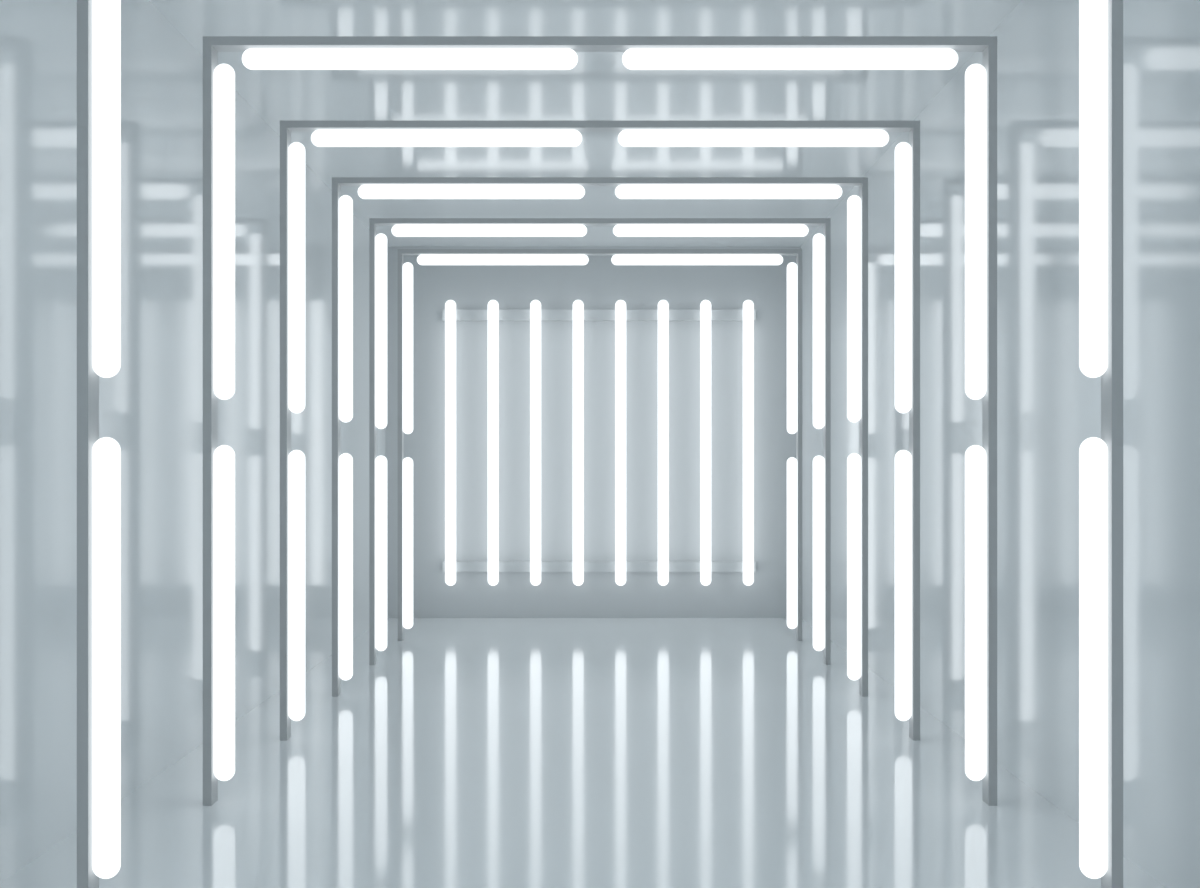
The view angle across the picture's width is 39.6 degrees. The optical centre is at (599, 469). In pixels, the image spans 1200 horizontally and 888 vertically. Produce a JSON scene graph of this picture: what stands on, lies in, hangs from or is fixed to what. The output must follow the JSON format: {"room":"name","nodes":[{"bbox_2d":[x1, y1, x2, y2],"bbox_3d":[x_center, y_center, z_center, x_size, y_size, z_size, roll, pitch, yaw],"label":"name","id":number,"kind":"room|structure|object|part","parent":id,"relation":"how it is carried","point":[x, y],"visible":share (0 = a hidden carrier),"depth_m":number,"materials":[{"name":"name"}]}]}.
{"room":"futuristic corridor","nodes":[
{"label":"futuristic corridor","id":0,"kind":"room"},
{"bbox_2d":[0,0,384,882],"bbox_3d":[-2.527,-0.431,8.025,0.150,4.243,22.350,0,0,0],"label":"wall","id":1,"kind":"structure","parent":0,"point":[152,407],"depth_m":9.03,"materials":[{"name":"white"}]},
{"bbox_2d":[0,618,1165,887],"bbox_3d":[-0.081,1.765,8.025,5.043,0.150,22.350,0,0,0],"label":"floor","id":2,"kind":"structure","parent":0,"point":[472,752],"depth_m":8.90,"materials":[{"name":"white plastic"}]},
{"bbox_2d":[77,0,1122,887],"bbox_3d":[0.000,-0.246,6.439,4.000,3.873,0.137,0,0,0],"label":"frame","id":3,"kind":"object","parent":2,"relation":"on","point":[98,21],"visible":1,"depth_m":6.39,"materials":[{"name":"grey paint"}]},
{"bbox_3d":[-1.978,-0.246,6.439,0.044,3.873,0.137,0,0,0],"label":"post","id":4,"kind":"part","parent":3,"relation":"part of","materials":[{"name":"grey metal"}]},
{"bbox_3d":[1.978,-0.246,6.439,0.044,3.873,0.137,0,0,0],"label":"post","id":5,"kind":"part","parent":3,"relation":"part of","materials":[{"name":"grey metal"}]},
{"bbox_2d":[203,36,996,805],"bbox_3d":[0.000,-0.246,8.459,4.000,3.873,0.137,0,0,0],"label":"frame","id":6,"kind":"object","parent":2,"relation":"on","point":[260,52],"visible":1,"depth_m":8.41,"materials":[{"name":"grey paint"}]},
{"bbox_3d":[-1.978,-0.246,8.459,0.044,3.873,0.137,0,0,0],"label":"post","id":7,"kind":"part","parent":6,"relation":"part of","materials":[{"name":"grey metal"}]},
{"bbox_3d":[1.978,-0.246,8.459,0.044,3.873,0.137,0,0,0],"label":"post","id":8,"kind":"part","parent":6,"relation":"part of","materials":[{"name":"grey metal"}]},
{"bbox_2d":[280,120,919,740],"bbox_3d":[0.000,-0.246,10.479,4.000,3.873,0.137,0,0,0],"label":"frame","id":9,"kind":"object","parent":2,"relation":"on","point":[326,133],"visible":1,"depth_m":10.43,"materials":[{"name":"grey paint"}]},
{"bbox_3d":[-1.978,-0.246,10.479,0.044,3.873,0.137,0,0,0],"label":"post","id":10,"kind":"part","parent":9,"relation":"part of","materials":[{"name":"grey metal"}]},
{"bbox_3d":[1.978,-0.246,10.479,0.044,3.873,0.137,0,0,0],"label":"post","id":11,"kind":"part","parent":9,"relation":"part of","materials":[{"name":"grey metal"}]},
{"bbox_2d":[332,177,867,696],"bbox_3d":[0.000,-0.246,12.498,4.000,3.873,0.137,0,0,0],"label":"frame","id":12,"kind":"object","parent":2,"relation":"on","point":[370,187],"visible":1,"depth_m":12.45,"materials":[{"name":"grey paint"}]},
{"bbox_3d":[-1.978,-0.246,12.498,0.044,3.873,0.137,0,0,0],"label":"post","id":13,"kind":"part","parent":12,"relation":"part of","materials":[{"name":"grey metal"}]},
{"bbox_3d":[1.978,-0.246,12.498,0.044,3.873,0.137,0,0,0],"label":"post","id":14,"kind":"part","parent":12,"relation":"part of","materials":[{"name":"grey metal"}]},
{"bbox_2d":[369,218,830,664],"bbox_3d":[0.000,-0.246,14.518,4.000,3.873,0.137,0,0,0],"label":"frame","id":15,"kind":"object","parent":2,"relation":"on","point":[402,227],"visible":1,"depth_m":14.47,"materials":[{"name":"grey paint"}]},
{"bbox_3d":[-1.978,-0.246,14.518,0.044,3.873,0.137,0,0,0],"label":"post","id":16,"kind":"part","parent":15,"relation":"part of","materials":[{"name":"grey metal"}]},
{"bbox_3d":[1.978,-0.246,14.518,0.044,3.873,0.137,0,0,0],"label":"post","id":17,"kind":"part","parent":15,"relation":"part of","materials":[{"name":"grey metal"}]},
{"bbox_2d":[398,249,801,640],"bbox_3d":[0.000,-0.246,16.538,4.000,3.873,0.137,0,0,0],"label":"frame","id":18,"kind":"object","parent":2,"relation":"on","point":[426,256],"visible":1,"depth_m":16.48,"materials":[{"name":"grey paint"}]},
{"bbox_3d":[-1.978,-0.246,16.538,0.044,3.873,0.137,0,0,0],"label":"post","id":19,"kind":"part","parent":18,"relation":"part of","materials":[{"name":"grey metal"}]},
{"bbox_3d":[1.978,-0.246,16.538,0.044,3.873,0.137,0,0,0],"label":"post","id":20,"kind":"part","parent":18,"relation":"part of","materials":[{"name":"grey metal"}]},
{"bbox_2d":[149,0,1020,246],"bbox_3d":[-0.081,-2.628,8.025,5.043,0.150,22.350,0,0,0],"label":"ceiling","id":21,"kind":"structure","parent":0,"point":[599,86],"depth_m":11.21,"materials":[{"name":"white"}]},
{"bbox_2d":[385,247,799,617],"bbox_3d":[-0.081,-0.431,19.125,4.743,4.243,0.150,0,0,0],"label":"wall","id":22,"kind":"structure","parent":0,"point":[599,284],"depth_m":19.05,"materials":[{"name":"white"}]},
{"bbox_2d":[442,300,755,585],"bbox_3d":[-0.010,-0.308,18.939,3.566,3.242,0.222,0,0,0],"label":"wall light","id":23,"kind":"object","parent":22,"relation":"attached to","point":[493,315],"visible":1,"depth_m":18.84,"materials":[{"name":"white glass"}]},
{"bbox_3d":[-0.010,1.102,19.000,3.566,0.114,0.100,0,0,0],"label":"mounting rail","id":24,"kind":"part","parent":23,"relation":"part of","materials":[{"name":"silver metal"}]},
{"bbox_3d":[-0.010,-1.764,19.000,3.566,0.121,0.100,0,0,0],"label":"mounting rail","id":25,"kind":"part","parent":23,"relation":"part of","materials":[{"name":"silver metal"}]},
{"bbox_2d":[800,0,1199,887],"bbox_3d":[2.366,-0.431,8.025,0.150,4.243,22.350,0,0,0],"label":"wall","id":26,"kind":"structure","parent":0,"point":[1047,407],"depth_m":8.44,"materials":[{"name":"white"}]}
]}

